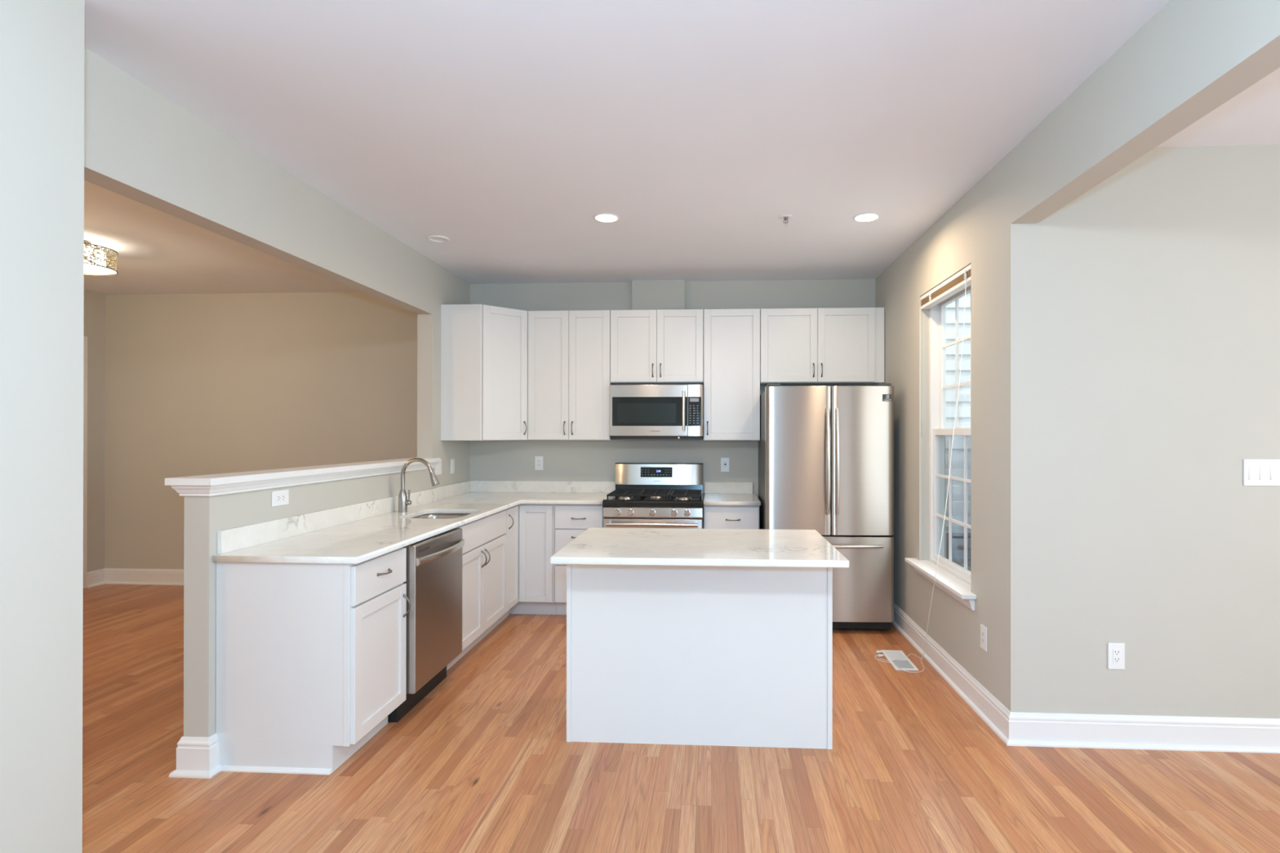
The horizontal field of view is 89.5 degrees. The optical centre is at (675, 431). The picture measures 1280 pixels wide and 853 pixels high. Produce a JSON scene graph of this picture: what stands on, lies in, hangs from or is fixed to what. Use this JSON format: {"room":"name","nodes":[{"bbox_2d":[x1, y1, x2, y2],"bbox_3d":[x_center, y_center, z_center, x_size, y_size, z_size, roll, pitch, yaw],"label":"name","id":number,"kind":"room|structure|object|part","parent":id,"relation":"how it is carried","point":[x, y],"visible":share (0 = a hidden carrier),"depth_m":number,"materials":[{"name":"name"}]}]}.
{"room":"kitchen","nodes":[
{"label":"kitchen","id":0,"kind":"room"},
{"bbox_2d":[0,0,84,852],"bbox_3d":[-2.100,0.059,-0.429,0.347,2.741,4.785,0,0,3],"label":"wall","id":1,"kind":"structure","parent":0,"point":[42,42],"depth_m":1.82,"materials":[{"name":"beige paint"}]},
{"bbox_2d":[84,289,105,572],"bbox_3d":[-5.729,0.059,1.763,0.120,2.741,8.750,0,0,3],"label":"wall","id":2,"kind":"structure","parent":0,"point":[94,302],"depth_m":6.04,"materials":[{"name":"beige paint"}]},
{"bbox_2d":[83,336,87,588],"bbox_3d":[-5.454,0.280,5.388,0.018,2.315,1.100,0,0,3],"label":"trim","id":3,"kind":"structure","parent":2,"relation":"attached to","point":[85,340],"depth_m":5.92,"materials":[{"name":"white paint"}]},
{"bbox_2d":[84,47,431,314],"bbox_3d":[-1.998,-1.101,3.373,0.115,0.406,3.083,0,0,3],"label":"beam","id":4,"kind":"structure","parent":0,"point":[140,145],"depth_m":2.84,"materials":[{"name":"beige paint"}]},
{"bbox_2d":[104,291,417,568],"bbox_3d":[-3.722,0.070,6.091,3.635,2.741,0.120,0,0,3],"label":"wall","id":5,"kind":"structure","parent":0,"point":[196,384],"depth_m":6.06,"materials":[{"name":"beige paint"}]},
{"bbox_2d":[86,568,183,587],"bbox_3d":[-3.673,1.369,5.931,3.515,0.143,0.190,0,0,3],"label":"baseboard","id":6,"kind":"structure","parent":5,"relation":"attached to","point":[104,575],"depth_m":6.08,"materials":[{"name":"white paint"}]},
{"bbox_2d":[183,261,470,737],"bbox_3d":[-1.934,0.068,4.318,0.137,2.741,3.218,0,0,3],"label":"wall","id":7,"kind":"structure","parent":0,"point":[204,516],"depth_m":3.10,"materials":[{"name":"beige paint"}]},
{"bbox_2d":[168,733,222,778],"bbox_3d":[-1.923,1.361,4.297,0.179,0.154,3.252,0,0,3],"label":"baseboard","id":8,"kind":"structure","parent":7,"relation":"attached to","point":[198,757],"depth_m":2.69,"materials":[{"name":"white paint"}]},
{"bbox_2d":[271,489,288,506],"bbox_3d":[-1.928,0.323,3.149,0.008,0.074,0.120,0,0,3],"label":"outlet","id":9,"kind":"object","parent":7,"relation":"attached to","point":[279,498],"visible":1,"depth_m":3.14,"materials":[{"name":"white plastic"}]},
{"bbox_2d":[276,493,285,502],"bbox_3d":[-1.925,0.323,3.149,0.002,0.033,0.067,0,0,3],"label":"receptacle","id":10,"kind":"object","parent":9,"relation":"attached to","point":[280,497],"depth_m":3.15,"materials":[{"name":"white plastic"}]},
{"bbox_2d":[164,457,440,496],"bbox_3d":[-1.951,0.233,3.789,0.202,0.077,2.254,0,0,3],"label":"trim","id":11,"kind":"structure","parent":7,"relation":"on","point":[209,485],"depth_m":3.14,"materials":[{"name":"white paint"}]},
{"bbox_2d":[434,459,441,475],"bbox_3d":[-1.843,0.275,5.012,0.011,0.120,0.121,0,0,3],"label":"light switch","id":12,"kind":"object","parent":7,"relation":"attached to","point":[437,470],"visible":0.7,"depth_m":5.02,"materials":[{"name":"white plastic"}]},
{"bbox_2d":[450,458,454,473],"bbox_3d":[-1.827,0.283,5.287,0.011,0.120,0.074,0,0,3],"label":"light switch","id":13,"kind":"object","parent":7,"relation":"attached to","point":[452,460],"visible":1,"depth_m":5.28,"materials":[{"name":"white plastic"}]},
{"bbox_2d":[469,279,875,497],"bbox_3d":[0.019,0.073,5.628,3.659,2.741,0.120,0,0,3],"label":"wall","id":14,"kind":"structure","parent":0,"point":[578,460],"depth_m":5.60,"materials":[{"name":"beige paint"}]},
{"bbox_2d":[440,304,528,440],"bbox_3d":[-1.518,-0.464,5.348,0.618,1.067,0.613,0,0,3],"label":"upper cabinet","id":15,"kind":"object","parent":14,"relation":"attached to","point":[484,348],"visible":0.98,"depth_m":5.06,"materials":[{"name":"white paint"}]},
{"bbox_3d":[-1.368,-0.465,5.178,0.386,1.058,0.020,0,0,-42],"label":"door","id":16,"kind":"part","parent":15,"relation":"part of","materials":[{"name":"white paint"}]},
{"bbox_2d":[534,456,542,470],"bbox_3d":[-1.194,0.274,5.632,0.074,0.120,0.008,0,0,3],"label":"outlet","id":17,"kind":"object","parent":14,"relation":"attached to","point":[538,460],"visible":1,"depth_m":5.63,"materials":[{"name":"white plastic"}]},
{"bbox_2d":[537,459,540,466],"bbox_3d":[-1.194,0.274,5.629,0.033,0.067,0.002,0,0,3],"label":"receptacle","id":18,"kind":"object","parent":17,"relation":"attached to","point":[538,460],"depth_m":5.63,"materials":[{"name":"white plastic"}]},
{"bbox_2d":[528,310,616,439],"bbox_3d":[-0.869,-0.464,5.435,0.684,1.067,0.366,0,0,3],"label":"upper cabinet","id":19,"kind":"object","parent":14,"relation":"attached to","point":[569,352],"visible":0.98,"depth_m":5.29,"materials":[{"name":"white paint"}]},
{"bbox_3d":[-1.047,-0.465,5.307,0.338,1.058,0.020,0,0,3],"label":"door","id":20,"kind":"part","parent":19,"relation":"part of","materials":[{"name":"white paint"}]},
{"bbox_3d":[-0.707,-0.465,5.287,0.338,1.058,0.020,0,0,3],"label":"door","id":21,"kind":"part","parent":19,"relation":"part of","materials":[{"name":"white paint"}]},
{"bbox_2d":[610,309,703,385],"bbox_3d":[-0.146,-0.698,5.394,0.760,0.597,0.366,0,0,3],"label":"upper cabinet","id":22,"kind":"object","parent":14,"relation":"attached to","point":[651,345],"visible":0.99,"depth_m":5.25,"materials":[{"name":"white paint"}]},
{"bbox_3d":[-0.343,-0.699,5.267,0.376,0.588,0.020,0,0,3],"label":"door","id":23,"kind":"part","parent":22,"relation":"part of","materials":[{"name":"white paint"}]},
{"bbox_2d":[609,382,702,439],"bbox_3d":[-0.149,-0.168,5.349,0.753,0.455,0.453,0,0,3],"label":"microwave","id":24,"kind":"object","parent":22,"relation":"attached to","point":[637,411],"visible":1,"depth_m":5.18,"materials":[{"name":"silver metal"}]},
{"bbox_3d":[-0.209,-0.163,5.179,0.606,0.233,0.002,0,0,3],"label":"door glass","id":25,"kind":"part","parent":24,"relation":"part of","materials":[{"name":"black glass"}]},
{"bbox_3d":[0.064,-0.169,5.136,0.027,0.314,0.053,0,0,3],"label":"handle","id":26,"kind":"part","parent":24,"relation":"part of","materials":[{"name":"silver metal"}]},
{"bbox_3d":[0.158,-0.171,5.173,0.120,0.413,0.028,0,0,3],"label":"control panel","id":27,"kind":"part","parent":24,"relation":"part of","materials":[{"name":"silver metal"}]},
{"bbox_3d":[0.035,-0.699,5.246,0.376,0.588,0.020,0,0,3],"label":"door","id":28,"kind":"part","parent":22,"relation":"part of","materials":[{"name":"white paint"}]},
{"bbox_2d":[631,280,684,310],"bbox_3d":[-0.147,-1.149,5.552,0.451,0.299,0.055,0,0,3],"label":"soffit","id":29,"kind":"structure","parent":14,"relation":"attached to","point":[646,295],"depth_m":5.52,"materials":[{"name":"beige paint"}]},
{"bbox_2d":[720,457,729,471],"bbox_3d":[0.425,0.283,5.540,0.074,0.120,0.008,0,0,3],"label":"outlet","id":30,"kind":"object","parent":14,"relation":"attached to","point":[725,462],"visible":1,"depth_m":5.54,"materials":[{"name":"white plastic"}]},
{"bbox_2d":[723,461,727,468],"bbox_3d":[0.425,0.283,5.537,0.033,0.067,0.002,0,0,3],"label":"receptacle","id":31,"kind":"object","parent":30,"relation":"attached to","point":[725,463],"depth_m":5.54,"materials":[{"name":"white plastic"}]},
{"bbox_2d":[704,481,752,493],"bbox_3d":[0.454,0.480,5.531,0.412,0.098,0.020,0,0,3],"label":"backsplash","id":32,"kind":"structure","parent":14,"relation":"attached to","point":[710,487],"depth_m":5.52,"materials":[{"name":"white stone"}]},
{"bbox_2d":[703,308,759,440],"bbox_3d":[0.462,-0.462,5.359,0.455,1.067,0.366,0,0,3],"label":"upper cabinet","id":33,"kind":"object","parent":14,"relation":"attached to","point":[731,337],"visible":1,"depth_m":5.22,"materials":[{"name":"white paint"}]},
{"bbox_2d":[760,307,884,386],"bbox_3d":[1.184,-0.695,5.319,0.987,0.601,0.366,0,0,3],"label":"upper cabinet","id":34,"kind":"object","parent":14,"relation":"attached to","point":[815,346],"visible":0.97,"depth_m":5.18,"materials":[{"name":"white paint"}]},
{"bbox_3d":[0.912,-0.696,5.196,0.452,0.592,0.020,0,0,3],"label":"door","id":35,"kind":"part","parent":34,"relation":"part of","materials":[{"name":"white paint"}]},
{"bbox_3d":[1.366,-0.696,5.170,0.452,0.592,0.020,0,0,3],"label":"door","id":36,"kind":"part","parent":34,"relation":"part of","materials":[{"name":"white paint"}]},
{"bbox_2d":[82,584,1279,852],"bbox_3d":[-0.449,1.460,1.470,11.000,0.050,8.970,0,0,3],"label":"floor","id":37,"kind":"structure","parent":0,"point":[484,762],"depth_m":2.65,"materials":[{"name":"brown wood"}]},
{"bbox_2d":[216,546,410,774],"bbox_3d":[-1.621,0.995,2.951,0.641,0.882,0.482,0,0,3],"label":"base cabinet","id":38,"kind":"object","parent":37,"relation":"on","point":[311,658],"visible":0.99,"depth_m":2.73,"materials":[{"name":"white paint"}]},
{"bbox_3d":[-1.685,1.426,2.719,0.478,0.019,0.014,0,0,3],"label":"shoe molding","id":39,"kind":"part","parent":38,"relation":"part of","materials":[{"name":"white paint"}]},
{"bbox_3d":[-1.662,0.995,2.727,0.586,0.882,0.009,0,0,3],"label":"panel","id":40,"kind":"part","parent":38,"relation":"part of","materials":[{"name":"white paint"}]},
{"bbox_3d":[-1.346,1.030,2.942,0.020,0.572,0.456,0,0,3],"label":"door","id":41,"kind":"part","parent":38,"relation":"part of","materials":[{"name":"white paint"}]},
{"bbox_3d":[-1.346,0.651,2.942,0.020,0.168,0.456,0,0,3],"label":"drawer","id":42,"kind":"part","parent":38,"relation":"part of","materials":[{"name":"white paint"}]},
{"bbox_3d":[-1.319,0.642,2.945,0.037,0.015,0.115,0,0,3],"label":"handle","id":43,"kind":"part","parent":38,"relation":"part of","materials":[{"name":"silver metal"}]},
{"bbox_3d":[-1.308,0.847,3.139,0.037,0.115,0.015,0,0,3],"label":"handle","id":44,"kind":"part","parent":38,"relation":"part of","materials":[{"name":"silver metal"}]},
{"bbox_2d":[387,528,464,722],"bbox_3d":[-1.554,0.998,3.498,0.681,0.878,0.605,0,0,3],"label":"dishwasher","id":45,"kind":"object","parent":37,"relation":"on","point":[433,582],"visible":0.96,"depth_m":3.38,"materials":[{"name":"silver metal"}]},
{"bbox_3d":[-1.294,0.930,3.484,0.053,0.732,0.601,0,0,3],"label":"door","id":46,"kind":"part","parent":45,"relation":"part of","materials":[{"name":"silver metal"}]},
{"bbox_3d":[-1.240,0.646,3.481,0.053,0.036,0.589,0,0,3],"label":"handle","id":47,"kind":"part","parent":45,"relation":"part of","materials":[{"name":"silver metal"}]},
{"bbox_2d":[414,510,506,670],"bbox_3d":[-1.543,0.998,4.270,0.635,0.882,0.923,0,0,3],"label":"base cabinet","id":48,"kind":"object","parent":37,"relation":"on","point":[484,548],"visible":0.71,"depth_m":4.21,"materials":[{"name":"white paint"}]},
{"bbox_3d":[-1.284,0.653,4.017,0.020,0.168,0.434,0,0,3],"label":"false drawer","id":49,"kind":"part","parent":48,"relation":"part of","materials":[{"name":"white paint"}]},
{"bbox_3d":[-1.285,1.032,4.016,0.020,0.572,0.434,0,0,3],"label":"door","id":50,"kind":"part","parent":48,"relation":"part of","materials":[{"name":"white paint"}]},
{"bbox_3d":[-1.247,0.829,4.201,0.037,0.115,0.015,0,0,3],"label":"handle","id":51,"kind":"part","parent":48,"relation":"part of","materials":[{"name":"silver metal"}]},
{"bbox_3d":[-1.244,0.829,4.265,0.037,0.115,0.015,0,0,3],"label":"handle","id":52,"kind":"part","parent":48,"relation":"part of","materials":[{"name":"silver metal"}]},
{"bbox_3d":[-1.259,1.033,4.472,0.020,0.572,0.474,0,0,3],"label":"door","id":53,"kind":"part","parent":48,"relation":"part of","materials":[{"name":"white paint"}]},
{"bbox_3d":[-1.258,0.654,4.473,0.020,0.168,0.474,0,0,3],"label":"false drawer","id":54,"kind":"part","parent":48,"relation":"part of","materials":[{"name":"white paint"}]},
{"bbox_2d":[493,503,556,628],"bbox_3d":[-1.372,1.000,5.179,0.874,0.882,0.909,0,0,3],"label":"base cabinet","id":55,"kind":"object","parent":37,"relation":"on","point":[530,527],"visible":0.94,"depth_m":5.00,"materials":[{"name":"white paint"}]},
{"bbox_2d":[212,480,615,564],"bbox_3d":[-1.249,0.491,4.160,1.294,0.128,2.952,0,0,3],"label":"countertop","id":56,"kind":"structure","parent":55,"relation":"on","point":[360,532],"depth_m":3.53,"materials":[{"name":"white stone"}]},
{"bbox_2d":[398,457,439,512],"bbox_3d":[-1.672,0.347,4.199,0.276,0.354,0.055,0,0,7],"label":"faucet","id":57,"kind":"object","parent":56,"relation":"on","point":[403,502],"visible":1,"depth_m":4.19,"materials":[{"name":"silver metal"}]},
{"bbox_3d":[-1.743,0.429,4.210,0.030,0.100,0.034,0,0,3],"label":"lever","id":58,"kind":"part","parent":57,"relation":"part of","materials":[{"name":"silver metal"}]},
{"bbox_3d":[-1.684,0.274,4.201,0.221,0.208,0.026,0,0,6],"label":"spout","id":59,"kind":"part","parent":57,"relation":"part of","materials":[{"name":"silver metal"}]},
{"bbox_2d":[412,513,471,518],"bbox_3d":[-1.503,0.648,4.141,0.389,0.186,0.479,0,0,3],"label":"sink","id":60,"kind":"object","parent":56,"relation":"in","point":[430,515],"visible":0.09,"depth_m":4.38,"materials":[{"name":"silver metal"}]},
{"bbox_3d":[-1.215,0.665,4.765,0.037,0.115,0.015,0,0,3],"label":"handle","id":61,"kind":"part","parent":55,"relation":"part of","materials":[{"name":"silver metal"}]},
{"bbox_3d":[-1.237,0.946,4.861,0.020,0.748,0.283,0,0,3],"label":"door","id":62,"kind":"part","parent":55,"relation":"part of","materials":[{"name":"white paint"}]},
{"bbox_3d":[-1.085,0.946,5.008,0.258,0.748,0.020,0,0,3],"label":"door","id":63,"kind":"part","parent":55,"relation":"part of","materials":[{"name":"white paint"}]},
{"bbox_2d":[554,504,604,614],"bbox_3d":[-0.733,1.001,5.270,0.387,0.882,0.655,0,0,3],"label":"base cabinet","id":64,"kind":"object","parent":37,"relation":"on","point":[571,521],"visible":0.45,"depth_m":4.99,"materials":[{"name":"white paint"}]},
{"bbox_3d":[-0.749,1.180,4.988,0.370,0.282,0.020,0,0,3],"label":"drawer","id":65,"kind":"part","parent":64,"relation":"part of","materials":[{"name":"white paint"}]},
{"bbox_3d":[-0.749,0.894,4.989,0.370,0.271,0.020,0,0,3],"label":"drawer","id":66,"kind":"part","parent":64,"relation":"part of","materials":[{"name":"white paint"}]},
{"bbox_3d":[-0.749,0.661,4.989,0.370,0.178,0.020,0,0,3],"label":"drawer","id":67,"kind":"part","parent":64,"relation":"part of","materials":[{"name":"white paint"}]},
{"bbox_2d":[602,462,703,528],"bbox_3d":[-0.159,0.856,5.193,0.763,1.173,0.759,0,0,3],"label":"range","id":68,"kind":"object","parent":37,"relation":"on","point":[645,495],"visible":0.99,"depth_m":5.02,"materials":[{"name":"silver metal"}]},
{"bbox_3d":[-0.439,0.610,4.872,0.052,0.052,0.036,0,0,3],"label":"knob","id":69,"kind":"part","parent":68,"relation":"part of","materials":[{"name":"silver metal"}]},
{"bbox_3d":[-0.392,0.517,5.089,0.120,0.015,0.120,0,0,3],"label":"burner","id":70,"kind":"part","parent":68,"relation":"part of","materials":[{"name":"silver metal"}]},
{"bbox_3d":[-0.343,0.610,4.866,0.052,0.052,0.036,0,0,3],"label":"knob","id":71,"kind":"part","parent":68,"relation":"part of","materials":[{"name":"silver metal"}]},
{"bbox_3d":[-0.177,0.697,4.850,0.688,0.030,0.072,0,0,3],"label":"handle","id":72,"kind":"part","parent":68,"relation":"part of","materials":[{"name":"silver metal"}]},
{"bbox_3d":[-0.177,0.611,4.857,0.052,0.052,0.036,0,0,3],"label":"knob","id":73,"kind":"part","parent":68,"relation":"part of","materials":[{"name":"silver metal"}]},
{"bbox_3d":[-0.174,0.944,4.902,0.750,0.565,0.034,0,0,3],"label":"oven door","id":74,"kind":"part","parent":68,"relation":"part of","materials":[{"name":"silver metal"}]},
{"bbox_2d":[602,493,703,507],"bbox_3d":[-0.156,0.546,5.212,0.760,0.056,0.684,0,0,3],"label":"cooktop","id":75,"kind":"object","parent":68,"relation":"in","point":[680,500],"depth_m":4.89,"materials":[{"name":"black metal"}]},
{"bbox_3d":[-0.174,0.614,4.898,0.756,0.078,0.046,0,0,3],"label":"control panel","id":76,"kind":"part","parent":68,"relation":"part of","materials":[{"name":"silver metal"}]},
{"bbox_3d":[-0.013,0.611,4.848,0.052,0.052,0.036,0,0,3],"label":"knob","id":77,"kind":"part","parent":68,"relation":"part of","materials":[{"name":"silver metal"}]},
{"bbox_3d":[0.062,0.518,5.063,0.130,0.015,0.130,0,0,3],"label":"burner","id":78,"kind":"part","parent":68,"relation":"part of","materials":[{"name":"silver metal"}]},
{"bbox_3d":[0.085,0.611,4.842,0.052,0.052,0.036,0,0,3],"label":"knob","id":79,"kind":"part","parent":68,"relation":"part of","materials":[{"name":"silver metal"}]},
{"bbox_2d":[566,564,832,749],"bbox_3d":[0.118,0.997,3.241,1.218,0.882,0.571,0,0,3],"label":"base cabinet","id":80,"kind":"object","parent":37,"relation":"on","point":[742,656],"visible":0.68,"depth_m":2.96,"materials":[{"name":"white paint"}]},
{"bbox_2d":[550,527,848,568],"bbox_3d":[0.115,0.539,3.077,1.233,0.030,0.845,0,0,3],"label":"countertop","id":81,"kind":"structure","parent":80,"relation":"on","point":[593,546],"depth_m":2.88,"materials":[{"name":"white stone"}]},
{"bbox_2d":[703,505,759,528],"bbox_3d":[0.442,1.002,5.204,0.425,0.882,0.655,0,0,3],"label":"base cabinet","id":82,"kind":"object","parent":37,"relation":"on","point":[715,517],"visible":0.25,"depth_m":4.91,"materials":[{"name":"white paint"}]},
{"bbox_2d":[703,481,760,505],"bbox_3d":[0.445,0.495,5.211,0.431,0.128,0.662,0,0,3],"label":"countertop","id":83,"kind":"structure","parent":82,"relation":"on","point":[716,493],"depth_m":5.46,"materials":[{"name":"white stone"}]},
{"bbox_2d":[758,382,893,629],"bbox_3d":[1.124,0.548,4.986,0.908,1.790,0.944,0,0,3],"label":"refrigerator","id":84,"kind":"object","parent":37,"relation":"on","point":[826,453],"visible":0.88,"depth_m":4.59,"materials":[{"name":"silver metal"}]},
{"bbox_3d":[0.879,0.205,4.659,0.457,1.062,0.115,0,0,3],"label":"door","id":85,"kind":"part","parent":84,"relation":"part of","materials":[{"name":"silver metal"}]},
{"bbox_3d":[1.075,0.210,4.553,0.025,0.750,0.074,0,0,3],"label":"handle","id":86,"kind":"part","parent":84,"relation":"part of","materials":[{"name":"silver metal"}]},
{"bbox_3d":[1.141,0.210,4.550,0.025,0.750,0.074,0,0,3],"label":"handle","id":87,"kind":"part","parent":84,"relation":"part of","materials":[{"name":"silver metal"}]},
{"bbox_3d":[1.104,1.050,4.645,0.908,0.604,0.115,0,0,3],"label":"freezer drawer","id":88,"kind":"part","parent":84,"relation":"part of","materials":[{"name":"silver metal"}]},
{"bbox_3d":[1.105,0.808,4.559,0.715,0.025,0.084,0,0,3],"label":"handle","id":89,"kind":"part","parent":84,"relation":"part of","materials":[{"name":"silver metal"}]},
{"bbox_3d":[1.336,0.206,4.633,0.445,1.062,0.115,0,0,3],"label":"door","id":90,"kind":"part","parent":84,"relation":"part of","materials":[{"name":"silver metal"}]},
{"bbox_2d":[880,649,918,671],"bbox_3d":[1.407,1.438,4.066,0.136,0.006,0.350,0,0,3],"label":"floor vent","id":91,"kind":"object","parent":37,"relation":"in","point":[904,664],"visible":0.98,"depth_m":4.05,"materials":[{"name":"white metal"}]},
{"bbox_2d":[84,0,1279,294],"bbox_3d":[-0.446,-1.357,1.475,11.000,0.100,8.970,0,0,3],"label":"ceiling","id":92,"kind":"structure","parent":0,"point":[500,130],"depth_m":2.65,"materials":[{"name":"white paint"}]},
{"bbox_2d":[84,240,118,275],"bbox_3d":[-4.080,-1.210,4.402,0.417,0.189,0.417,0,0,3],"label":"lamp","id":93,"kind":"object","parent":92,"relation":"attached to","point":[95,261],"visible":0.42,"depth_m":4.40,"materials":[{"name":"white metal"}]},
{"bbox_3d":[-4.080,-1.185,4.401,0.291,0.109,0.291,0,0,3],"label":"lamp shade","id":94,"kind":"part","parent":93,"relation":"part of","materials":[{"name":"white"}]},
{"bbox_2d":[84,262,116,274],"bbox_3d":[-4.080,-1.123,4.401,0.399,0.002,0.399,0,0,-38],"label":"diffuser","id":95,"kind":"object","parent":93,"relation":"attached to","point":[92,268],"depth_m":4.45,"materials":[{"name":"white glass"}]},
{"bbox_2d":[426,235,449,242],"bbox_3d":[-1.595,-1.296,4.335,0.148,0.012,0.148,0,0,3],"label":"recessed light","id":96,"kind":"object","parent":92,"relation":"in","point":[437,238],"visible":1,"depth_m":4.34,"materials":[{"name":"white paint"}]},
{"bbox_2d":[593,213,619,222],"bbox_3d":[-0.420,-1.297,3.916,0.160,0.008,0.160,0,0,3],"label":"recessed light","id":97,"kind":"object","parent":92,"relation":"in","point":[602,217],"visible":1,"depth_m":3.90,"materials":[{"name":"white paint"}]},
{"bbox_2d":[778,214,792,225],"bbox_3d":[0.666,-1.276,3.901,0.086,0.049,0.086,0,0,3],"label":"sprinkler","id":98,"kind":"object","parent":92,"relation":"attached to","point":[785,217],"visible":1,"depth_m":3.89,"materials":[{"name":"white plastic"}]},
{"bbox_3d":[0.666,-1.274,3.901,0.024,0.040,0.024,0,0,-40],"label":"frame","id":99,"kind":"part","parent":98,"relation":"part of","materials":[{"name":"silver metal"}]},
{"bbox_2d":[853,212,879,222],"bbox_3d":[1.155,-1.296,3.903,0.160,0.008,0.160,0,0,3],"label":"recessed light","id":100,"kind":"object","parent":92,"relation":"in","point":[869,216],"visible":1,"depth_m":3.89,"materials":[{"name":"white paint"}]},
{"bbox_2d":[1010,0,1279,223],"bbox_3d":[1.442,-1.139,-0.015,0.122,0.338,6.010,0,0,3],"label":"beam","id":101,"kind":"structure","parent":92,"relation":"attached to","point":[1192,57],"depth_m":2.08,"materials":[{"name":"beige paint"}]},
{"bbox_2d":[875,151,1046,712],"bbox_3d":[1.702,0.072,4.225,0.160,2.741,2.490,0,0,3],"label":"wall","id":102,"kind":"structure","parent":0,"point":[1007,260],"depth_m":3.21,"materials":[{"name":"beige paint"}]},
{"bbox_2d":[904,557,976,599],"bbox_3d":[1.594,0.866,3.872,0.136,0.023,1.007,0,0,3],"label":"sill","id":103,"kind":"structure","parent":102,"relation":"attached to","point":[952,583],"depth_m":3.78,"materials":[{"name":"white paint"}]},
{"bbox_2d":[914,567,974,610],"bbox_3d":[1.585,0.910,3.873,0.030,0.064,0.957,0,0,3],"label":"trim","id":104,"kind":"structure","parent":102,"relation":"attached to","point":[970,603],"depth_m":3.65,"materials":[{"name":"white paint"}]},
{"bbox_2d":[928,285,970,584],"bbox_3d":[1.712,-0.024,3.867,0.098,1.760,0.857,0,0,3],"label":"window","id":105,"kind":"structure","parent":102,"relation":"in","point":[938,431],"depth_m":4.22,"materials":[{"name":"white paint"}]},
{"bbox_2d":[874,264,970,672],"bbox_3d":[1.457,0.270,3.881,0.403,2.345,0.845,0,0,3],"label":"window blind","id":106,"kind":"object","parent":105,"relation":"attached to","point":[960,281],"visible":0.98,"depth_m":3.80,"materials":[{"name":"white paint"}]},
{"bbox_3d":[1.423,1.435,4.100,0.259,0.012,0.099,0,0,-15],"label":"pull cord","id":107,"kind":"part","parent":106,"relation":"part of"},
{"bbox_3d":[1.633,-0.824,3.873,0.053,0.020,0.841,0,0,3],"label":"rail","id":108,"kind":"part","parent":106,"relation":"part of","materials":[{"name":"white paint"}]},
{"bbox_3d":[1.693,0.407,3.868,0.033,0.855,0.787,0,0,3],"label":"sash","id":109,"kind":"part","parent":105,"relation":"part of","materials":[{"name":"white paint"}]},
{"bbox_2d":[935,435,970,570],"bbox_3d":[1.692,0.413,3.868,0.014,0.783,0.727,0,0,3],"label":"grille","id":110,"kind":"object","parent":105,"relation":"attached to","point":[948,562],"depth_m":3.98,"materials":[{"name":"white paint"}]},
{"bbox_3d":[1.732,-0.428,3.867,0.030,0.880,0.787,0,0,3],"label":"sash","id":111,"kind":"part","parent":105,"relation":"part of","materials":[{"name":"white paint"}]},
{"bbox_2d":[942,297,970,428],"bbox_3d":[1.731,-0.421,3.867,0.014,0.805,0.703,0,0,3],"label":"grille","id":112,"kind":"object","parent":105,"relation":"attached to","point":[949,300],"depth_m":4.11,"materials":[{"name":"white paint"}]},
{"bbox_2d":[980,623,986,651],"bbox_3d":[1.562,1.045,3.274,0.008,0.120,0.074,0,0,3],"label":"outlet","id":113,"kind":"object","parent":102,"relation":"attached to","point":[983,629],"visible":1,"depth_m":3.27,"materials":[{"name":"white plastic"}]},
{"bbox_2d":[981,630,984,644],"bbox_3d":[1.560,1.045,3.274,0.002,0.067,0.033,0,0,3],"label":"receptacle","id":114,"kind":"object","parent":113,"relation":"attached to","point":[982,631],"depth_m":3.28,"materials":[{"name":"white plastic"}]},
{"bbox_2d":[1046,144,1279,718],"bbox_3d":[3.377,0.071,2.942,3.331,2.741,0.120,0,0,3],"label":"wall","id":115,"kind":"structure","parent":0,"point":[1163,276],"depth_m":2.95,"materials":[{"name":"beige paint"}]},
{"bbox_2d":[891,603,1279,753],"bbox_3d":[3.347,1.372,4.103,3.521,0.143,2.500,0,0,3],"label":"baseboard","id":116,"kind":"structure","parent":115,"relation":"attached to","point":[1146,732],"depth_m":2.95,"materials":[{"name":"white paint"}]},
{"bbox_2d":[1107,643,1124,669],"bbox_3d":[2.018,1.028,2.953,0.074,0.120,0.008,0,0,3],"label":"outlet","id":117,"kind":"object","parent":115,"relation":"attached to","point":[1116,651],"visible":1,"depth_m":2.95,"materials":[{"name":"white plastic"}]},
{"bbox_2d":[1112,648,1120,663],"bbox_3d":[2.018,1.028,2.951,0.033,0.067,0.002,0,0,3],"label":"receptacle","id":118,"kind":"object","parent":117,"relation":"attached to","point":[1116,652],"depth_m":2.95,"materials":[{"name":"white plastic"}]},
{"bbox_2d":[1243,459,1279,485],"bbox_3d":[2.658,0.184,2.917,0.167,0.120,0.011,0,0,3],"label":"light switch","id":119,"kind":"object","parent":115,"relation":"attached to","point":[1255,472],"visible":1,"depth_m":2.92,"materials":[{"name":"white plastic"}]},
{"label":"outside","id":120,"kind":"structure","parent":0,"visible":0},
{"bbox_3d":[6.135,2.402,6.717,8.250,0.100,15.000,0,0,3],"label":"ground","id":121,"kind":"structure","parent":120,"visible":0},
{"bbox_2d":[946,533,970,571],"bbox_3d":[2.616,1.636,5.517,1.020,1.420,0.800,0,0,3],"label":"condenser unit","id":122,"kind":"object","parent":121,"relation":"on","point":[962,542],"visible":0.02,"depth_m":5.40,"materials":[{"name":"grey metal"}]},
{"bbox_2d":[946,292,970,533],"bbox_3d":[5.245,-0.637,9.565,5.356,5.986,7.426,0,0,3],"label":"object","id":123,"kind":"structure","parent":121,"relation":"on","point":[964,392],"depth_m":6.00,"materials":[{"name":"white plastic"}]}
]}

